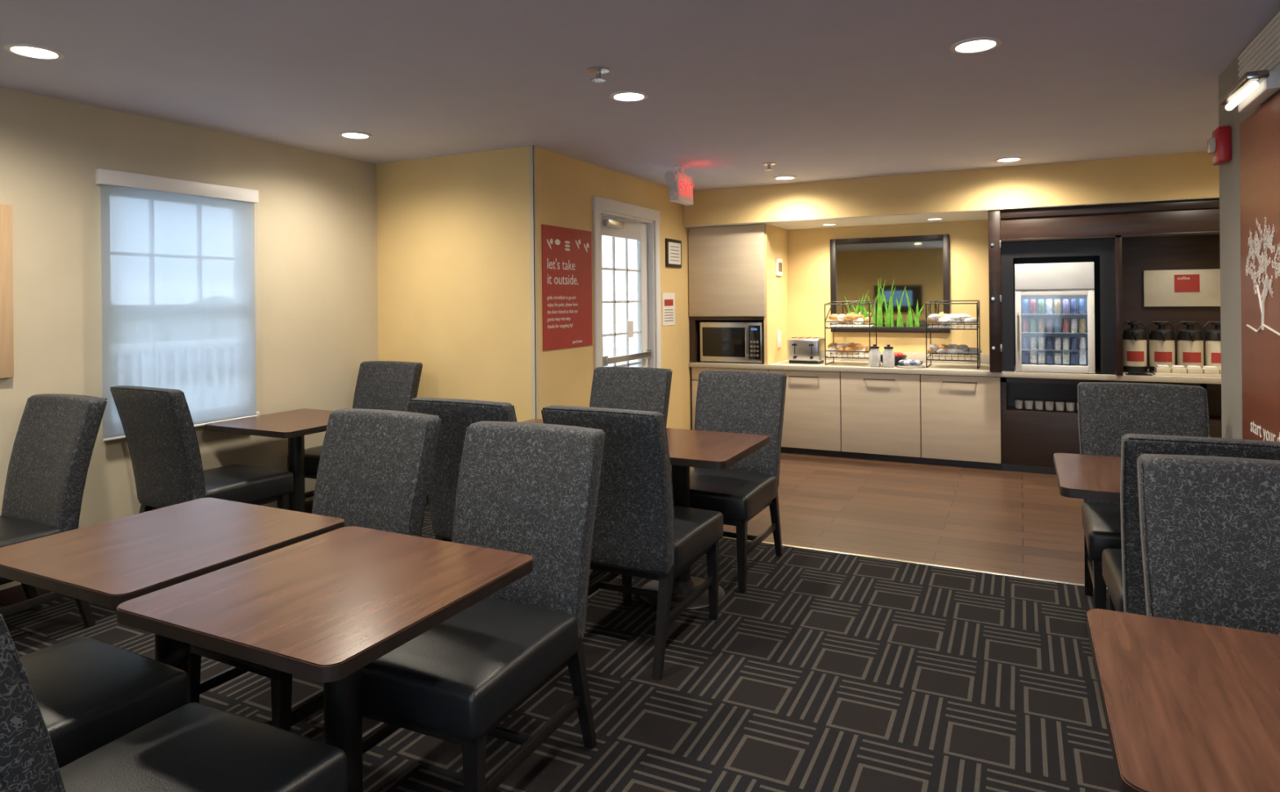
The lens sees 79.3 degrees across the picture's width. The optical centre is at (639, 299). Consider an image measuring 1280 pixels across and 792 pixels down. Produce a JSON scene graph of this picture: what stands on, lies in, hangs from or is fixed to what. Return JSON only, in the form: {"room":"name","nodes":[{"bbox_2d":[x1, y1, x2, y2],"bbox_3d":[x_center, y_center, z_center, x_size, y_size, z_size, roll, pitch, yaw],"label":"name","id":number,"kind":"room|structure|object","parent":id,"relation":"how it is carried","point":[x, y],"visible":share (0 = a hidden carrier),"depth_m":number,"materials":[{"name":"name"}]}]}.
{"room":"hotel breakfast room","nodes":[
{"label":"hotel breakfast room","id":0,"kind":"room"},
{"bbox_2d":[0,86,377,590],"bbox_3d":[-3.512,0.235,2.835,0.150,2.480,6.680,-1,0,26],"label":"wall","id":1,"kind":"structure","parent":0,"point":[315,216],"depth_m":4.40,"materials":[{"name":"beige paint"}]},
{"bbox_2d":[0,204,13,377],"bbox_3d":[-3.210,-0.038,3.242,0.034,0.820,0.980,-1,0,26],"label":"framed picture","id":2,"kind":"object","parent":1,"relation":"attached to","point":[6,342],"visible":1,"depth_m":3.65,"materials":[{"name":"brown wood"}]},
{"bbox_2d":[0,499,313,606],"bbox_3d":[-3.394,1.424,2.866,0.012,0.100,6.530,-1,0,26],"label":"baseboard","id":3,"kind":"structure","parent":1,"relation":"attached to","point":[15,594],"depth_m":3.69,"materials":[{"name":"brown wood"}]},
{"bbox_2d":[95,168,258,441],"bbox_3d":[-2.610,0.028,4.435,0.052,1.423,0.930,-1,0,26],"label":"roller shade","id":4,"kind":"object","parent":1,"relation":"attached to","point":[178,280],"visible":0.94,"depth_m":4.40,"materials":[{"name":"fabric"}]},
{"bbox_2d":[376,146,547,422],"bbox_3d":[-1.371,0.214,5.587,1.560,2.480,0.150,-1,0,26],"label":"wall","id":5,"kind":"structure","parent":0,"point":[454,266],"depth_m":5.44,"materials":[{"name":"yellow paint"}]},
{"bbox_2d":[528,145,538,418],"bbox_3d":[-0.710,0.207,5.192,0.034,2.480,0.034,-1,0,26],"label":"trim","id":6,"kind":"structure","parent":5,"relation":"attached to","point":[532,148],"depth_m":5.18,"materials":[{"name":"beige paint"}]},
{"bbox_2d":[2,501,1119,791],"bbox_3d":[-0.600,1.496,1.445,6.580,0.100,6.750,-1,0,26],"label":"floor","id":7,"kind":"structure","parent":0,"point":[831,672],"depth_m":2.83,"materials":[{"name":"carpet"}]},
{"bbox_2d":[0,393,106,626],"bbox_3d":[-2.796,0.958,3.311,0.520,1.020,0.730,-1,0,26],"label":"dining chair","id":8,"kind":"object","parent":7,"relation":"on","point":[55,437],"visible":0.85,"depth_m":3.46,"materials":[{"name":"grey fabric"}]},
{"bbox_2d":[19,635,189,768],"bbox_3d":[-1.576,0.946,1.829,0.520,1.020,0.730,-1,0,27],"label":"dining chair","id":9,"kind":"object","parent":7,"relation":"on","point":[90,694],"visible":0.68,"depth_m":1.94,"materials":[{"name":"black leather"}]},
{"bbox_2d":[0,497,344,702],"bbox_3d":[-1.407,1.084,2.326,0.710,0.741,0.710,-1,0,26],"label":"dining table","id":10,"kind":"object","parent":7,"relation":"on","point":[111,563],"visible":0.52,"depth_m":2.24,"materials":[{"name":"brown wood"}]},
{"bbox_2d":[0,613,346,791],"bbox_3d":[-1.014,0.940,1.452,0.520,1.020,0.730,-1,0,25],"label":"dining chair","id":11,"kind":"object","parent":7,"relation":"on","point":[194,746],"visible":1,"depth_m":1.58,"materials":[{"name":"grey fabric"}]},
{"bbox_2d":[110,385,293,513],"bbox_3d":[-2.373,0.954,4.217,0.520,1.020,0.730,-1,0,27],"label":"dining chair","id":12,"kind":"object","parent":7,"relation":"on","point":[157,424],"visible":0.82,"depth_m":3.97,"materials":[{"name":"grey fabric"}]},
{"bbox_2d":[204,408,333,512],"bbox_3d":[-2.065,1.090,4.646,0.710,0.741,0.710,-1,0,26],"label":"dining table","id":13,"kind":"object","parent":7,"relation":"on","point":[293,425],"visible":0.48,"depth_m":4.60,"materials":[{"name":"brown wood"}]},
{"bbox_2d":[190,408,441,731],"bbox_3d":[-1.120,0.941,2.685,0.520,1.020,0.730,-1,0,27],"label":"dining chair","id":14,"kind":"object","parent":7,"relation":"on","point":[375,465],"visible":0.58,"depth_m":2.84,"materials":[{"name":"grey fabric"}]},
{"bbox_2d":[116,526,533,791],"bbox_3d":[-0.750,1.077,1.952,0.710,0.741,0.710,-1,0,26],"label":"dining table","id":15,"kind":"object","parent":7,"relation":"on","point":[324,607],"visible":1,"depth_m":1.85,"materials":[{"name":"brown wood"}]},
{"bbox_2d":[287,360,422,497],"bbox_3d":[-1.887,0.949,5.181,0.520,1.020,0.730,-1,0,25],"label":"dining chair","id":16,"kind":"object","parent":7,"relation":"on","point":[391,385],"visible":0.46,"depth_m":5.37,"materials":[{"name":"grey fabric"}]},
{"bbox_2d":[408,397,516,542],"bbox_3d":[-0.629,0.936,3.592,0.520,1.020,0.730,-1,0,26],"label":"dining chair","id":17,"kind":"object","parent":7,"relation":"on","point":[455,415],"visible":0.36,"depth_m":3.35,"materials":[{"name":"grey fabric"}]},
{"bbox_2d":[361,421,605,791],"bbox_3d":[-0.483,0.935,2.327,0.520,1.020,0.730,-1,0,25],"label":"dining chair","id":18,"kind":"object","parent":7,"relation":"on","point":[532,489],"visible":0.84,"depth_m":2.38,"materials":[{"name":"grey fabric"}]},
{"bbox_2d":[521,418,592,574],"bbox_3d":[-0.463,1.074,4.107,0.710,0.741,0.710,-1,0,26],"label":"dining table","id":19,"kind":"object","parent":7,"relation":"on","point":[532,420],"visible":0.05,"depth_m":4.47,"materials":[{"name":"brown wood"}]},
{"bbox_2d":[589,366,672,426],"bbox_3d":[-0.178,0.932,4.507,0.520,1.020,0.730,-1,0,26],"label":"dining chair","id":20,"kind":"object","parent":7,"relation":"on","point":[629,388],"visible":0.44,"depth_m":4.72,"materials":[{"name":"grey fabric"}]},
{"bbox_2d":[541,404,723,679],"bbox_3d":[-0.010,0.930,3.287,0.520,1.020,0.730,-1,0,26],"label":"dining chair","id":21,"kind":"object","parent":7,"relation":"on","point":[639,531],"visible":0.7,"depth_m":3.01,"materials":[{"name":"grey fabric"}]},
{"bbox_2d":[639,427,769,609],"bbox_3d":[0.201,1.067,3.780,0.710,0.741,0.710,-1,0,26],"label":"dining table","id":22,"kind":"object","parent":7,"relation":"on","point":[687,448],"visible":0.59,"depth_m":3.73,"materials":[{"name":"brown wood"}]},
{"bbox_2d":[689,370,786,593],"bbox_3d":[0.450,0.925,4.175,0.520,1.020,0.730,-1,0,27],"label":"dining chair","id":23,"kind":"object","parent":7,"relation":"on","point":[742,402],"visible":0.82,"depth_m":4.26,"materials":[{"name":"grey fabric"}]},
{"bbox_2d":[722,536,1107,589],"bbox_3d":[1.524,1.423,4.161,4.870,0.004,0.024,-1,0,26],"label":"trim","id":24,"kind":"structure","parent":7,"relation":"on","point":[764,542],"depth_m":4.14,"materials":[{"name":"metal"}]},
{"bbox_2d":[1053,453,1120,502],"bbox_3d":[2.008,1.050,2.968,0.710,0.741,0.710,-1,0,26],"label":"dining table","id":25,"kind":"object","parent":7,"relation":"on","point":[1079,476],"visible":0.07,"depth_m":2.98,"materials":[{"name":"brown wood"}]},
{"bbox_2d":[1077,382,1210,609],"bbox_3d":[2.221,0.908,3.358,0.520,1.020,0.730,-1,0,26],"label":"dining chair","id":26,"kind":"object","parent":7,"relation":"on","point":[1108,411],"visible":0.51,"depth_m":3.57,"materials":[{"name":"grey fabric"}]},
{"bbox_2d":[1086,608,1279,791],"bbox_3d":[1.166,1.058,1.259,0.710,0.741,0.710,-1,0,26],"label":"dining table","id":27,"kind":"object","parent":7,"relation":"on","point":[1188,706],"visible":1,"depth_m":1.33,"materials":[{"name":"brown wood"}]},
{"bbox_2d":[1102,433,1279,615],"bbox_3d":[1.841,0.912,2.520,0.520,1.020,0.730,-1,0,26],"label":"dining chair","id":28,"kind":"object","parent":7,"relation":"on","point":[1122,571],"visible":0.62,"depth_m":2.35,"materials":[{"name":"grey fabric"}]},
{"bbox_2d":[1136,453,1279,635],"bbox_3d":[1.413,0.916,1.650,0.520,1.020,0.730,-1,0,26],"label":"dining chair","id":29,"kind":"object","parent":7,"relation":"on","point":[1210,526],"visible":0.64,"depth_m":1.91,"materials":[{"name":"grey fabric"}]},
{"bbox_2d":[545,149,690,429],"bbox_3d":[0.018,0.200,6.809,0.150,2.480,3.270,-1,0,26],"label":"wall","id":30,"kind":"structure","parent":0,"point":[571,183],"depth_m":6.13,"materials":[{"name":"yellow paint"}]},
{"bbox_2d":[541,224,592,350],"bbox_3d":[-0.514,-0.085,5.553,0.008,0.860,0.670,-1,0,26],"label":"wall sign","id":31,"kind":"object","parent":30,"relation":"attached to","point":[566,252],"visible":1,"depth_m":5.52,"materials":[{"name":"red plastic"}]},
{"bbox_2d":[592,195,661,368],"bbox_3d":[-0.123,0.324,6.439,0.223,2.235,1.180,-1,0,26],"label":"door","id":32,"kind":"structure","parent":30,"relation":"in","point":[631,226],"depth_m":6.58,"materials":[{"name":"white paint"}]},
{"bbox_2d":[662,293,675,325],"bbox_3d":[0.266,0.087,7.138,0.004,0.300,0.280,-1,0,26],"label":"paper notice","id":33,"kind":"object","parent":30,"relation":"attached to","point":[668,299],"visible":1,"depth_m":7.12,"materials":[{"name":"white paper"}]},
{"bbox_2d":[665,238,681,267],"bbox_3d":[0.317,-0.433,7.233,0.022,0.260,0.340,-1,0,26],"label":"framed certificate","id":34,"kind":"object","parent":30,"relation":"attached to","point":[673,246],"visible":1,"depth_m":7.20,"materials":[{"name":"white paper"}]},
{"bbox_2d":[0,0,1279,191],"bbox_3d":[0.148,-1.091,3.015,6.580,0.100,10.250,-1,0,26],"label":"ceiling","id":35,"kind":"structure","parent":0,"point":[816,90],"depth_m":3.56,"materials":[{"name":"paint"}]},
{"bbox_2d":[3,43,64,59],"bbox_3d":[-2.471,-1.011,3.152,0.196,0.008,0.196,-1,0,26],"label":"recessed light","id":36,"kind":"object","parent":35,"relation":"in","point":[32,51],"visible":1,"depth_m":3.15,"materials":[{"name":"white glass"}]},
{"bbox_2d":[338,131,372,138],"bbox_3d":[-1.765,-1.018,4.788,0.196,0.008,0.196,-1,0,26],"label":"recessed light","id":37,"kind":"object","parent":35,"relation":"in","point":[352,135],"visible":1,"depth_m":4.79,"materials":[{"name":"white glass"}]},
{"bbox_2d":[587,66,609,82],"bbox_3d":[-0.187,-1.014,3.487,0.100,0.049,0.100,-1,0,26],"label":"sprinkler head","id":38,"kind":"object","parent":35,"relation":"attached to","point":[597,70],"visible":1,"depth_m":3.48},
{"bbox_2d":[609,90,648,102],"bbox_3d":[-0.056,-1.036,3.935,0.196,0.008,0.196,-1,0,26],"label":"recessed light","id":39,"kind":"object","parent":35,"relation":"in","point":[622,95],"visible":1,"depth_m":3.93,"materials":[{"name":"white glass"}]},
{"bbox_2d":[664,164,693,204],"bbox_3d":[0.309,-0.898,5.986,0.120,0.290,0.396,-1,0,26],"label":"exit sign","id":40,"kind":"object","parent":35,"relation":"attached to","point":[681,184],"visible":1,"depth_m":5.93,"materials":[{"name":"white plastic"}]},
{"bbox_2d":[762,162,775,170],"bbox_3d":[0.996,-1.026,5.958,0.100,0.049,0.100,-1,0,26],"label":"sprinkler head","id":41,"kind":"object","parent":35,"relation":"attached to","point":[768,164],"visible":1,"depth_m":5.94},
{"bbox_2d":[773,175,796,179],"bbox_3d":[1.247,-1.048,6.649,0.196,0.008,0.196,-1,0,26],"label":"recessed light","id":42,"kind":"object","parent":35,"relation":"in","point":[781,177],"visible":1,"depth_m":6.64,"materials":[{"name":"white glass"}]},
{"bbox_2d":[821,222,836,225],"bbox_3d":[1.792,-0.714,7.318,0.147,0.008,0.147,-1,0,26],"label":"recessed light","id":43,"kind":"object","parent":35,"relation":"in","point":[826,224],"visible":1,"depth_m":7.28,"materials":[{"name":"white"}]},
{"bbox_2d":[925,217,943,219],"bbox_3d":[2.635,-0.722,6.903,0.147,0.008,0.147,-1,0,26],"label":"recessed light","id":44,"kind":"object","parent":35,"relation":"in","point":[935,218],"visible":1,"depth_m":6.86,"materials":[{"name":"white glass"}]},
{"bbox_2d":[683,151,1219,229],"bbox_3d":[2.790,-0.898,6.776,4.867,0.340,0.870,-1,0,26],"label":"ceiling soffit","id":45,"kind":"structure","parent":35,"relation":"attached to","point":[962,195],"depth_m":6.40,"materials":[{"name":"paint"}]},
{"bbox_2d":[950,36,1001,53],"bbox_3d":[1.387,-1.050,3.191,0.196,0.008,0.196,-1,0,26],"label":"recessed light","id":46,"kind":"object","parent":35,"relation":"in","point":[978,44],"visible":1,"depth_m":3.18,"materials":[{"name":"white glass"}]},
{"bbox_2d":[994,156,1022,162],"bbox_3d":[2.803,-1.064,5.871,0.196,0.008,0.196,-1,0,26],"label":"recessed light","id":47,"kind":"object","parent":35,"relation":"in","point":[1008,158],"visible":1,"depth_m":5.87,"materials":[{"name":"white glass"}]},
{"bbox_2d":[787,219,989,354],"bbox_3d":[3.025,0.170,7.234,5.170,2.480,0.150,-1,0,26],"label":"wall","id":48,"kind":"structure","parent":0,"point":[808,249],"depth_m":7.45,"materials":[{"name":"yellow paint"}]},
{"bbox_2d":[830,234,950,333],"bbox_3d":[2.389,-0.144,7.433,1.100,0.920,0.045,-1,0,26],"label":"mirror","id":49,"kind":"object","parent":48,"relation":"attached to","point":[900,273],"visible":0.87,"depth_m":7.41,"materials":[{"name":"mirror"}]},
{"bbox_2d":[826,351,989,364],"bbox_3d":[2.362,0.551,7.465,1.870,0.089,0.019,-1,0,26],"label":"trim","id":50,"kind":"structure","parent":48,"relation":"attached to","point":[984,358],"depth_m":7.30,"materials":[{"name":"stone"}]},
{"bbox_2d":[689,451,1106,586],"bbox_3d":[2.230,1.468,5.764,5.320,0.100,3.500,-1,0,26],"label":"floor","id":51,"kind":"structure","parent":0,"point":[993,520],"depth_m":5.09,"materials":[{"name":"brown wood"}]},
{"bbox_2d":[690,367,1001,469],"bbox_3d":[1.888,1.034,7.283,2.765,0.774,0.768,-1,0,26],"label":"base cabinet","id":52,"kind":"object","parent":51,"relation":"on","point":[928,419],"visible":0.72,"depth_m":6.74,"materials":[{"name":"beige wood"}]},
{"bbox_2d":[688,359,1221,383],"bbox_3d":[2.827,0.614,6.824,4.864,0.045,0.757,-1,0,26],"label":"countertop","id":53,"kind":"structure","parent":52,"relation":"on","point":[842,366],"depth_m":6.62,"materials":[{"name":"stone"}]},
{"bbox_2d":[699,320,764,363],"bbox_3d":[0.951,0.413,7.591,0.630,0.395,0.464,-1,0,26],"label":"microwave oven","id":54,"kind":"object","parent":53,"relation":"on","point":[721,341],"visible":0.96,"depth_m":7.41,"materials":[{"name":"metal"}]},
{"bbox_2d":[688,223,788,364],"bbox_3d":[0.993,-0.049,7.725,0.789,1.317,0.757,-1,0,26],"label":"upper cabinet","id":55,"kind":"object","parent":53,"relation":"on","point":[732,277],"visible":0.94,"depth_m":7.41,"materials":[{"name":"beige wood"}]},
{"bbox_2d":[775,257,782,275],"bbox_3d":[1.365,-0.319,7.564,0.023,0.170,0.180,-1,0,26],"label":"thermostat","id":56,"kind":"object","parent":55,"relation":"attached to","point":[779,262],"visible":1,"depth_m":7.52,"materials":[{"name":"white plastic"}]},
{"bbox_2d":[777,330,781,347],"bbox_3d":[1.366,0.386,7.567,0.010,0.160,0.120,-1,0,26],"label":"electrical outlet","id":57,"kind":"object","parent":55,"relation":"attached to","point":[779,332],"visible":1,"depth_m":7.55,"materials":[{"name":"beige plastic"}]},
{"bbox_2d":[786,337,824,364],"bbox_3d":[1.585,0.483,7.371,0.320,0.243,0.280,-1,0,26],"label":"toaster","id":58,"kind":"object","parent":53,"relation":"on","point":[805,350],"visible":0.95,"depth_m":7.28,"materials":[{"name":"metal"}]},
{"bbox_2d":[824,301,876,364],"bbox_3d":[1.966,0.308,7.199,0.416,0.585,0.360,-1,0,26],"label":"display stand","id":59,"kind":"object","parent":53,"relation":"on","point":[842,349],"visible":0.91,"depth_m":7.13,"materials":[{"name":"black metal"}]},
{"bbox_2d":[868,344,880,367],"bbox_3d":[2.093,0.499,6.886,0.100,0.200,0.100,-1,0,26],"label":"jar","id":60,"kind":"object","parent":53,"relation":"on","point":[874,354],"visible":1,"depth_m":6.85,"materials":[{"name":"clear glass"}]},
{"bbox_2d":[882,344,894,367],"bbox_3d":[2.201,0.498,6.833,0.100,0.200,0.100,-1,0,26],"label":"jar","id":61,"kind":"object","parent":53,"relation":"on","point":[888,354],"visible":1,"depth_m":6.79,"materials":[{"name":"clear glass"}]},
{"bbox_2d":[880,351,906,365],"bbox_3d":[2.289,0.537,7.013,0.260,0.120,0.260,-1,0,26],"label":"fruit bowl","id":62,"kind":"object","parent":53,"relation":"on","point":[899,356],"visible":0.27,"depth_m":6.93,"materials":[{"name":"red"}]},
{"bbox_2d":[896,359,924,368],"bbox_3d":[2.380,0.564,6.790,0.240,0.065,0.240,-1,0,26],"label":"tray","id":63,"kind":"object","parent":53,"relation":"on","point":[908,363],"visible":1,"depth_m":6.72,"materials":[{"name":"metal"}]},
{"bbox_2d":[924,300,982,368],"bbox_3d":[2.760,0.300,6.808,0.460,0.585,0.360,-1,0,26],"label":"display stand","id":64,"kind":"object","parent":53,"relation":"on","point":[941,320],"visible":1,"depth_m":6.74,"materials":[{"name":"black metal"}]},
{"bbox_2d":[1014,262,1095,373],"bbox_3d":[3.413,0.143,6.381,0.560,0.875,0.537,-1,0,26],"label":"beverage refrigerator","id":65,"kind":"object","parent":53,"relation":"on","point":[1055,302],"visible":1,"depth_m":6.25,"materials":[{"name":"white metal"}]},
{"bbox_2d":[987,198,1220,375],"bbox_3d":[4.003,-0.080,6.186,2.177,1.317,0.857,-1,0,26],"label":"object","id":66,"kind":"object","parent":53,"relation":"on","point":[1122,241],"visible":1,"depth_m":6.23,"materials":[{"name":"brown wood"}]},
{"bbox_2d":[1143,268,1220,306],"bbox_3d":[4.626,-0.096,6.202,0.980,0.300,0.033,-1,0,26],"label":"sign","id":67,"kind":"object","parent":66,"relation":"attached to","point":[1177,287],"visible":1,"depth_m":6.29,"materials":[{"name":"beige plastic"}]},
{"bbox_2d":[1122,320,1146,373],"bbox_3d":[3.953,0.376,6.173,0.176,0.406,0.206,-1,0,26],"label":"coffee airpot","id":68,"kind":"object","parent":53,"relation":"on","point":[1134,340],"visible":0.87,"depth_m":6.12,"materials":[{"name":"beige plastic"}]},
{"bbox_2d":[1124,372,1152,375],"bbox_3d":[3.852,0.573,5.964,0.170,0.018,0.100,-1,0,26],"label":"tray","id":69,"kind":"object","parent":53,"relation":"on","point":[1128,373],"visible":1,"depth_m":5.95,"materials":[{"name":"black plastic"}]},
{"bbox_2d":[1147,320,1174,373],"bbox_3d":[4.119,0.374,6.091,0.176,0.406,0.206,-1,0,26],"label":"coffee airpot","id":70,"kind":"object","parent":53,"relation":"on","point":[1162,340],"visible":0.91,"depth_m":6.05,"materials":[{"name":"beige plastic"}]},
{"bbox_2d":[1152,364,1221,377],"bbox_3d":[4.204,0.540,5.852,0.520,0.075,0.130,-1,0,26],"label":"condiment caddy","id":71,"kind":"object","parent":53,"relation":"on","point":[1159,370],"visible":0.81,"depth_m":5.83,"materials":[{"name":"beige plastic"}]},
{"bbox_2d":[1175,320,1204,368],"bbox_3d":[4.285,0.372,6.010,0.176,0.406,0.206,-1,0,26],"label":"coffee airpot","id":72,"kind":"object","parent":53,"relation":"on","point":[1189,340],"visible":0.9,"depth_m":5.97,"materials":[{"name":"beige plastic"}]},
{"bbox_2d":[1203,320,1221,368],"bbox_3d":[4.447,0.371,5.930,0.176,0.406,0.206,-1,0,26],"label":"coffee airpot","id":73,"kind":"object","parent":53,"relation":"on","point":[1212,337],"visible":0.38,"depth_m":5.91,"materials":[{"name":"beige plastic"}]},
{"bbox_2d":[1000,377,1222,475],"bbox_3d":[4.081,1.012,6.231,2.097,0.774,0.717,-1,0,26],"label":"base cabinet","id":74,"kind":"object","parent":51,"relation":"on","point":[1030,438],"visible":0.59,"depth_m":6.27,"materials":[{"name":"brown wood"}]},
{"bbox_2d":[1014,400,1078,411],"bbox_3d":[3.344,0.869,6.306,0.516,0.070,0.064,-1,0,26],"label":"glasses","id":75,"kind":"object","parent":74,"relation":"in","point":[1060,406],"visible":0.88,"depth_m":6.31,"materials":[{"name":"glass"}]},
{"bbox_2d":[1217,8,1279,439],"bbox_3d":[1.849,0.181,0.400,1.240,2.480,6.750,-1,0,26],"label":"wall","id":76,"kind":"structure","parent":0,"point":[1229,172],"depth_m":3.50,"materials":[{"name":"grey paint"}]},
{"bbox_2d":[1207,125,1231,164],"bbox_3d":[2.659,-0.707,3.553,0.074,0.160,0.130,-1,0,26],"label":"fire alarm strobe","id":77,"kind":"object","parent":76,"relation":"attached to","point":[1220,144],"visible":1,"depth_m":3.50,"materials":[{"name":"red plastic"}]},
{"bbox_2d":[1218,69,1279,112],"bbox_3d":[2.308,-0.783,2.928,0.107,0.070,0.420,-1,0,26],"label":"wall sconce","id":78,"kind":"object","parent":76,"relation":"attached to","point":[1252,88],"visible":1,"depth_m":2.84,"materials":[{"name":"white"}]},
{"bbox_2d":[1238,11,1279,78],"bbox_3d":[2.341,-0.928,2.861,0.029,0.210,0.910,-1,0,26],"label":"air vent","id":79,"kind":"object","parent":76,"relation":"in","point":[1263,52],"visible":0.59,"depth_m":2.91,"materials":[{"name":"white metal"}]},
{"bbox_2d":[1239,92,1279,441],"bbox_3d":[1.987,0.065,2.120,0.028,1.610,2.560,-1,0,26],"label":"panel","id":80,"kind":"object","parent":76,"relation":"attached to","point":[1260,132],"visible":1,"depth_m":3.00,"materials":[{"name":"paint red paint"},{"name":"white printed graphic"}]},
{"label":"outside","id":81,"kind":"structure","parent":0,"visible":0},
{"bbox_2d":[603,347,637,367],"bbox_3d":[-10.073,1.676,10.544,20.580,0.050,34.000,-1,0,26],"label":"ground","id":82,"kind":"structure","parent":81,"point":[608,352],"depth_m":22.50,"materials":[{"name":"white"}]}
]}

